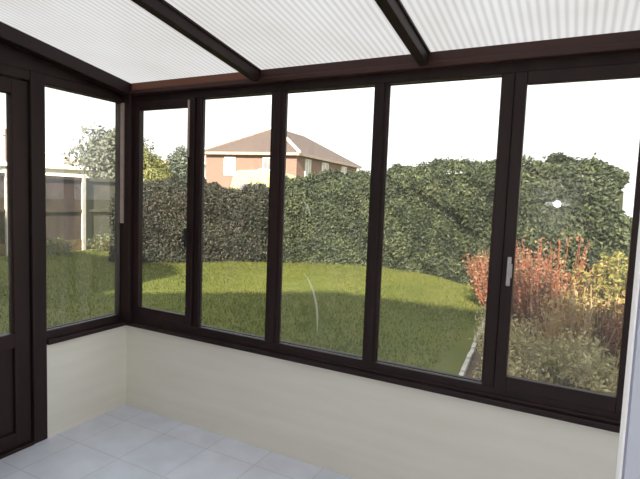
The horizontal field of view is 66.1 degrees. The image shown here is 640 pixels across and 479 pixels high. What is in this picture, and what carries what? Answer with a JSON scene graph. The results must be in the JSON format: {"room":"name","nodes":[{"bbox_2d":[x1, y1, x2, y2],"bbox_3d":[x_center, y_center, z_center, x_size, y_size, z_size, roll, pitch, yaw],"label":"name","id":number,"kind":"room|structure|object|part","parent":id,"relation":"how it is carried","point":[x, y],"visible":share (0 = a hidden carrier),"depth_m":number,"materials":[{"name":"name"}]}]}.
{"room":"sunroom","nodes":[
{"label":"sunroom","id":0,"kind":"room"},
{"bbox_2d":[47,325,126,437],"bbox_3d":[-1.463,0.852,3.153,0.120,0.553,0.680,5,5,28],"label":"wall","id":1,"kind":"structure","parent":0,"point":[86,375],"depth_m":3.04,"materials":[{"name":"white paint"}]},
{"bbox_2d":[47,321,125,344],"bbox_3d":[-1.438,0.564,3.111,0.120,0.029,0.660,5,5,28],"label":"sill","id":2,"kind":"structure","parent":1,"relation":"on","point":[121,323],"depth_m":2.99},
{"bbox_2d":[115,94,143,322],"bbox_3d":[-1.260,-0.197,3.246,0.140,1.478,0.111,5,5,28],"label":"post","id":3,"kind":"object","parent":2,"relation":"on","point":[126,313],"visible":0.56,"depth_m":3.19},
{"bbox_2d":[0,404,354,478],"bbox_3d":[-0.136,1.405,1.376,4.150,0.150,2.600,5,5,28],"label":"floor","id":4,"kind":"structure","parent":0,"point":[126,441],"depth_m":2.69,"materials":[{"name":"tile"}]},
{"bbox_2d":[0,440,34,458],"bbox_3d":[-1.865,1.167,2.400,0.112,0.020,0.900,5,5,28],"label":"threshold","id":5,"kind":"object","parent":4,"relation":"on","point":[30,443],"visible":0.47,"depth_m":2.69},
{"bbox_2d":[0,76,30,452],"bbox_3d":[-1.795,0.174,2.300,0.114,1.980,0.890,5,5,28],"label":"door","id":6,"kind":"structure","parent":5,"relation":"on","point":[15,369],"depth_m":2.64,"materials":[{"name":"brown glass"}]},
{"bbox_3d":[-1.846,0.842,2.369,0.037,0.475,0.720,5,5,28],"label":"panel","id":7,"kind":"part","parent":6,"relation":"part of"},
{"bbox_2d":[25,71,47,443],"bbox_3d":[-1.591,0.125,2.744,0.086,2.060,0.080,5,5,28],"label":"post","id":8,"kind":"object","parent":4,"relation":"on","point":[36,85],"visible":0.74,"depth_m":2.72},
{"bbox_2d":[0,64,124,338],"bbox_3d":[-1.882,-0.126,2.126,0.088,1.476,2.464,5,5,28],"label":"window","id":9,"kind":"structure","parent":8,"relation":"on","point":[122,105],"depth_m":2.99,"materials":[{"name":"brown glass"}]},
{"bbox_2d":[0,42,112,91],"bbox_3d":[-1.847,-1.082,2.045,0.045,0.445,2.459,5,5,28],"label":"board","id":10,"kind":"object","parent":9,"relation":"on","point":[9,55],"visible":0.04,"depth_m":2.63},
{"bbox_2d":[0,0,639,82],"bbox_3d":[-0.004,-0.963,1.202,4.200,0.418,2.680,5,5,28],"label":"ceiling","id":11,"kind":"structure","parent":0,"point":[122,39],"depth_m":2.16,"materials":[{"name":"white plastic"}]},
{"bbox_2d":[0,21,130,94],"bbox_3d":[-1.819,-1.078,2.036,0.123,0.458,2.470,5,5,28],"label":"beam","id":12,"kind":"structure","parent":11,"relation":"attached to","point":[11,36],"depth_m":2.69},
{"bbox_2d":[131,0,260,80],"bbox_3d":[-0.912,-1.010,1.560,0.059,0.446,2.470,5,5,28],"label":"rafter","id":13,"kind":"object","parent":11,"relation":"attached to","point":[164,11],"visible":1,"depth_m":2.23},
{"bbox_2d":[130,30,639,95],"bbox_3d":[0.490,-0.820,2.308,4.030,0.071,0.162,5,5,28],"label":"beam","id":14,"kind":"structure","parent":11,"relation":"attached to","point":[628,41],"depth_m":2.19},
{"bbox_2d":[132,73,247,89],"bbox_3d":[-0.777,-0.929,2.891,0.925,0.037,0.006,5,5,28],"label":"strip","id":15,"kind":"object","parent":14,"relation":"on","point":[233,76],"visible":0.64,"depth_m":2.88,"materials":[{"name":"brown wood"}]},
{"bbox_2d":[375,0,430,65],"bbox_3d":[-0.095,-0.942,1.133,0.059,0.446,2.470,5,5,28],"label":"rafter","id":16,"kind":"object","parent":11,"relation":"attached to","point":[394,11],"visible":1,"depth_m":1.95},
{"bbox_2d":[126,326,619,478],"bbox_3d":[0.466,0.985,2.459,3.950,0.553,0.120,5,5,28],"label":"wall","id":17,"kind":"structure","parent":0,"point":[357,427],"depth_m":2.55,"materials":[{"name":"white paint"}]},
{"bbox_2d":[126,322,619,432],"bbox_3d":[0.476,0.697,2.411,3.930,0.029,0.122,5,5,28],"label":"sill","id":18,"kind":"structure","parent":17,"relation":"on","point":[579,420],"depth_m":2.38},
{"bbox_2d":[133,51,639,424],"bbox_3d":[0.514,-0.049,2.312,3.880,1.476,0.118,5,5,28],"label":"window","id":19,"kind":"structure","parent":17,"relation":"in","point":[589,398],"depth_m":2.13,"materials":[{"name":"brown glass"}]},
{"bbox_2d":[133,98,196,325],"bbox_3d":[-0.987,-0.170,3.070,0.504,1.372,0.066,5,5,28],"label":"window","id":20,"kind":"structure","parent":19,"relation":"on","point":[190,103],"depth_m":3.06,"materials":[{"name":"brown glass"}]},
{"bbox_3d":[-0.805,-0.011,2.961,0.016,0.115,0.026,5,5,28],"label":"lever","id":21,"kind":"part","parent":20,"relation":"part of","materials":[{"name":"black plastic"}]},
{"bbox_2d":[193,91,287,342],"bbox_3d":[-0.478,-0.131,2.836,0.616,1.376,0.044,5,5,28],"label":"window","id":22,"kind":"structure","parent":19,"relation":"on","point":[260,94],"depth_m":2.73,"materials":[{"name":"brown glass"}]},
{"bbox_2d":[278,83,390,362],"bbox_3d":[0.049,-0.088,2.559,0.589,1.376,0.044,5,5,28],"label":"window","id":23,"kind":"structure","parent":19,"relation":"on","point":[364,86],"depth_m":2.43,"materials":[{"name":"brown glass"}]},
{"bbox_2d":[376,76,501,381],"bbox_3d":[0.537,-0.047,2.304,0.526,1.370,0.010,5,5,28],"label":"window","id":24,"kind":"structure","parent":19,"relation":"on","point":[390,85],"depth_m":2.36,"materials":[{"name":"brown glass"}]},
{"bbox_2d":[482,73,515,386],"bbox_3d":[0.790,-0.027,2.174,0.054,1.376,0.040,5,5,28],"label":"window mullion","id":25,"kind":"object","parent":19,"relation":"on","point":[508,79],"visible":0.8,"depth_m":2.15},
{"bbox_3d":[0.812,0.137,2.115,0.016,0.125,0.026,5,5,28],"label":"lever","id":26,"kind":"part","parent":19,"relation":"part of","materials":[{"name":"silver metal"}]},
{"bbox_3d":[-0.748,0.115,0.004,4.190,2.900,0.250,5,5,28],"label":"wall","id":27,"kind":"structure","parent":0,"visible":0},
{"bbox_2d":[615,218,639,478],"bbox_3d":[0.348,0.421,0.148,0.055,2.030,0.965,3,5,6],"label":"door","id":28,"kind":"structure","parent":27,"relation":"in","point":[628,458],"depth_m":0.59,"materials":[{"name":"white plastic"}]},
{"bbox_3d":[0.367,0.000,0.152,0.049,1.010,0.850,3,5,6],"label":"panel","id":29,"kind":"part","parent":28,"relation":"part of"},
{"label":"outside","id":30,"kind":"structure","parent":0,"visible":0},
{"label":"ground","id":31,"kind":"structure","parent":30,"visible":0},
{"bbox_2d":[3,129,6,168],"bbox_3d":[-15.770,-3.309,24.757,0.500,4.450,0.120,5,5,28],"label":"telegraph pole","id":32,"kind":"object","parent":31,"relation":"on","point":[5,129],"visible":0.25,"depth_m":24.62,"materials":[{"name":"brown wood"}]},
{"bbox_2d":[0,151,96,177],"bbox_3d":[-18.853,-3.205,26.761,13.636,3.673,6.746,0,5,-24],"label":"bungalow","id":33,"kind":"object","parent":31,"relation":"on","point":[54,163],"visible":0.09,"depth_m":25.89,"materials":[{"name":"white paint"}]},
{"bbox_2d":[0,169,143,255],"bbox_3d":[-8.073,-0.476,9.535,0.120,2.030,11.800,5,5,28],"label":"fence","id":34,"kind":"object","parent":31,"relation":"on","point":[77,209],"visible":0.45,"depth_m":12.71,"materials":[{"name":"wood"}]},
{"bbox_3d":[-7.622,-0.646,10.390,0.020,1.600,1.850,5,5,28],"label":"fence panel","id":35,"kind":"part","parent":34,"relation":"part of","materials":[{"name":"brown wood"}]},
{"bbox_3d":[-7.584,-1.012,10.347,0.035,0.900,1.850,5,5,28],"label":"rail","id":36,"kind":"part","parent":34,"relation":"part of","materials":[{"name":"wood"}]},
{"bbox_3d":[-7.163,-0.585,11.256,0.120,2.030,0.100,5,5,28],"label":"post","id":37,"kind":"part","parent":34,"relation":"part of","materials":[{"name":"concrete"}]},
{"bbox_3d":[-6.712,-0.754,12.111,0.020,1.600,1.850,5,5,28],"label":"fence panel","id":38,"kind":"part","parent":34,"relation":"part of","materials":[{"name":"brown wood"}]},
{"bbox_3d":[-6.673,-1.121,12.068,0.035,0.900,1.850,5,5,28],"label":"rail","id":39,"kind":"part","parent":34,"relation":"part of","materials":[{"name":"wood"}]},
{"bbox_3d":[-6.252,-0.693,12.977,0.120,2.030,0.100,5,5,28],"label":"post","id":40,"kind":"part","parent":34,"relation":"part of","materials":[{"name":"concrete"}]},
{"bbox_3d":[-5.763,-1.229,13.789,0.035,0.900,1.850,5,5,28],"label":"rail","id":41,"kind":"part","parent":34,"relation":"part of","materials":[{"name":"grey wood"}]},
{"bbox_3d":[-5.802,-0.863,13.832,0.020,1.600,1.850,5,5,28],"label":"fence panel","id":42,"kind":"part","parent":34,"relation":"part of","materials":[{"name":"wood"}]},
{"bbox_2d":[97,167,114,178],"bbox_3d":[-8.217,-1.917,20.455,1.961,2.978,1.939,0,5,-29],"label":"bush","id":43,"kind":"object","parent":31,"relation":"on","point":[112,176],"visible":0.1,"depth_m":20.05,"materials":[{"name":"green plant"}]},
{"bbox_2d":[62,122,153,178],"bbox_3d":[-9.894,-3.103,23.565,3.690,4.729,3.900,5,5,28],"label":"tree","id":44,"kind":"object","parent":31,"relation":"on","point":[101,156],"visible":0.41,"depth_m":22.45,"materials":[{"name":"green plant"}]},
{"bbox_2d":[143,147,173,183],"bbox_3d":[-5.976,-1.626,17.119,2.047,3.130,2.052,3,5,9],"label":"round bush","id":45,"kind":"object","parent":31,"relation":"on","point":[152,168],"visible":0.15,"depth_m":16.71,"materials":[{"name":"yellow plant"}]},
{"bbox_2d":[165,155,205,178],"bbox_3d":[-10.198,-5.836,49.476,7.870,5.802,8.785,5,5,28],"label":"house","id":46,"kind":"structure","parent":31,"relation":"on","point":[205,155],"depth_m":45.12,"materials":[{"name":"white paint"}]},
{"bbox_2d":[164,144,207,183],"bbox_3d":[-5.335,-1.873,18.916,2.265,3.372,2.269,5,5,28],"label":"round bush","id":47,"kind":"object","parent":31,"relation":"on","point":[177,163],"visible":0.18,"depth_m":18.27,"materials":[{"name":"green plant"}]},
{"bbox_2d":[231,169,298,198],"bbox_3d":[-2.771,-1.988,24.142,2.300,2.920,5.100,4,5,16],"label":"caravan","id":48,"kind":"object","parent":31,"relation":"on","point":[241,177],"visible":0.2,"depth_m":22.73,"materials":[{"name":"white metal"}]},
{"bbox_2d":[205,127,361,188],"bbox_3d":[-2.562,-5.362,40.148,7.820,6.997,13.647,4,5,23],"label":"brick house","id":49,"kind":"structure","parent":31,"relation":"on","point":[304,156],"depth_m":35.39,"materials":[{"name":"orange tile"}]},
{"bbox_3d":[-6.434,-5.245,35.130,0.803,1.200,0.030,4,5,17],"label":"pane","id":50,"kind":"part","parent":49,"relation":"part of","materials":[{"name":"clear glass"}]},
{"bbox_3d":[-3.429,-5.052,34.206,1.103,1.200,0.030,4,5,17],"label":"pane","id":51,"kind":"part","parent":49,"relation":"part of","materials":[{"name":"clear glass"}]},
{"bbox_3d":[-0.880,-5.091,35.248,0.030,1.200,0.804,4,5,24],"label":"pane","id":52,"kind":"part","parent":49,"relation":"part of","materials":[{"name":"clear glass"}]},
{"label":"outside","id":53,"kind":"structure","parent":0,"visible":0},
{"bbox_2d":[0,248,531,374],"bbox_3d":[-0.263,0.858,8.773,15.200,0.024,10.300,5,5,28],"label":"lawn","id":54,"kind":"structure","parent":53,"point":[453,361],"depth_m":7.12,"materials":[{"name":"green plant"}]},
{"bbox_2d":[46,236,73,254],"bbox_3d":[-6.363,0.148,11.819,0.840,0.460,0.748,5,5,28],"label":"plant","id":55,"kind":"object","parent":54,"relation":"on","point":[53,252],"visible":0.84,"depth_m":11.81,"materials":[{"name":"green plant"}]},
{"bbox_3d":[-6.381,0.211,11.905,0.296,0.318,0.411,1,5,-12],"label":"stem","id":56,"kind":"part","parent":55,"relation":"part of","materials":[{"name":"green plant"}]},
{"bbox_2d":[86,230,113,251],"bbox_3d":[-5.609,0.019,12.925,0.933,0.589,0.919,5,5,28],"label":"plant","id":57,"kind":"object","parent":54,"relation":"on","point":[98,236],"visible":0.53,"depth_m":12.81,"materials":[{"name":"green plant"}]},
{"bbox_3d":[-5.643,0.123,12.949,0.517,0.375,0.357,1,5,-13],"label":"stem","id":58,"kind":"part","parent":57,"relation":"part of","materials":[{"name":"green plant"}]},
{"bbox_2d":[107,175,284,262],"bbox_3d":[-2.873,-0.513,11.870,4.062,2.062,1.565,1,5,-18],"label":"hedge","id":59,"kind":"object","parent":54,"relation":"on","point":[235,221],"visible":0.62,"depth_m":11.54,"materials":[{"name":"green plant"}]},
{"bbox_2d":[283,152,631,301],"bbox_3d":[2.281,-0.527,10.772,8.281,2.678,2.654,6,6,38],"label":"hedge","id":60,"kind":"object","parent":54,"relation":"on","point":[431,218],"visible":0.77,"depth_m":10.29,"materials":[{"name":"green plant"}]},
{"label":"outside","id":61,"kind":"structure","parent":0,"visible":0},
{"bbox_2d":[465,290,589,378],"bbox_3d":[3.405,1.330,4.937,4.900,0.060,6.800,5,5,28],"label":"flower bed","id":62,"kind":"object","parent":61,"point":[476,359],"visible":0.11,"depth_m":4.92,"materials":[{"name":"soil"}]},
{"bbox_2d":[459,320,483,375],"bbox_3d":[1.779,1.179,5.611,0.045,0.102,3.696,4,5,23],"label":"edging","id":63,"kind":"object","parent":62,"relation":"on","point":[470,354],"visible":0.34,"depth_m":4.93,"materials":[{"name":"concrete"}]},
{"bbox_2d":[475,304,532,330],"bbox_3d":[2.069,0.936,5.549,0.593,0.586,0.660,5,5,28],"label":"shrub","id":64,"kind":"object","parent":62,"relation":"on","point":[481,314],"visible":0.02,"depth_m":5.57,"materials":[{"name":"green plant"}]},
{"bbox_2d":[462,247,551,307],"bbox_3d":[2.834,0.567,7.597,1.330,1.022,1.321,5,5,28],"label":"shrub","id":65,"kind":"object","parent":62,"relation":"on","point":[479,282],"visible":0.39,"depth_m":7.55,"materials":[{"name":"red plant"}]},
{"bbox_2d":[469,315,547,376],"bbox_3d":[1.765,0.982,4.598,0.655,0.617,0.628,1,5,-9],"label":"shrub","id":66,"kind":"object","parent":62,"relation":"on","point":[518,334],"visible":0.27,"depth_m":4.52,"materials":[{"name":"green plant"}]},
{"bbox_2d":[467,350,552,382],"bbox_3d":[1.466,1.115,3.800,0.662,0.503,0.627,5,5,28],"label":"shrub","id":67,"kind":"object","parent":62,"relation":"on","point":[513,371],"visible":0.2,"depth_m":3.78,"materials":[{"name":"green plant"}]},
{"bbox_3d":[1.483,1.124,3.813,0.556,0.440,0.557,5,5,28],"label":"stem","id":68,"kind":"part","parent":67,"relation":"part of","materials":[{"name":"plant"}]},
{"bbox_2d":[485,233,611,355],"bbox_3d":[2.418,0.581,5.302,1.265,1.336,1.324,5,5,28],"label":"shrub","id":69,"kind":"object","parent":62,"relation":"on","point":[537,299],"visible":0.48,"depth_m":5.17,"materials":[{"name":"red plant"}]},
{"bbox_2d":[512,326,618,392],"bbox_3d":[1.950,1.033,3.929,0.815,0.684,0.810,5,5,28],"label":"shrub","id":70,"kind":"object","parent":62,"relation":"on","point":[562,377],"visible":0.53,"depth_m":3.84,"materials":[{"name":"green plant"}]},
{"bbox_2d":[526,276,624,374],"bbox_3d":[2.329,0.830,4.362,0.933,0.995,0.917,5,5,28],"label":"shrub","id":71,"kind":"object","parent":62,"relation":"on","point":[571,320],"visible":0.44,"depth_m":4.29,"materials":[{"name":"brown plant"}]},
{"bbox_2d":[566,344,619,394],"bbox_3d":[2.140,1.084,3.495,0.788,0.623,0.757,2,5,-7],"label":"shrub","id":72,"kind":"object","parent":62,"relation":"on","point":[596,386],"visible":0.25,"depth_m":3.45,"materials":[{"name":"green plant"}]},
{"bbox_2d":[562,247,628,351],"bbox_3d":[2.827,0.693,4.654,1.018,1.257,1.044,4,5,23],"label":"shrub","id":73,"kind":"object","parent":62,"relation":"on","point":[615,279],"visible":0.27,"depth_m":4.54,"materials":[{"name":"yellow plant"}]},
{"bbox_3d":[2.847,0.715,4.655,0.894,1.215,0.940,5,5,28],"label":"stem","id":74,"kind":"part","parent":73,"relation":"part of","materials":[{"name":"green plant"}]},
{"bbox_2d":[594,286,625,369],"bbox_3d":[2.595,0.878,3.982,0.593,0.981,0.562,1,5,-11],"label":"shrub","id":75,"kind":"object","parent":62,"relation":"on","point":[609,334],"visible":0.17,"depth_m":4.04,"materials":[{"name":"red plant"}]}
]}

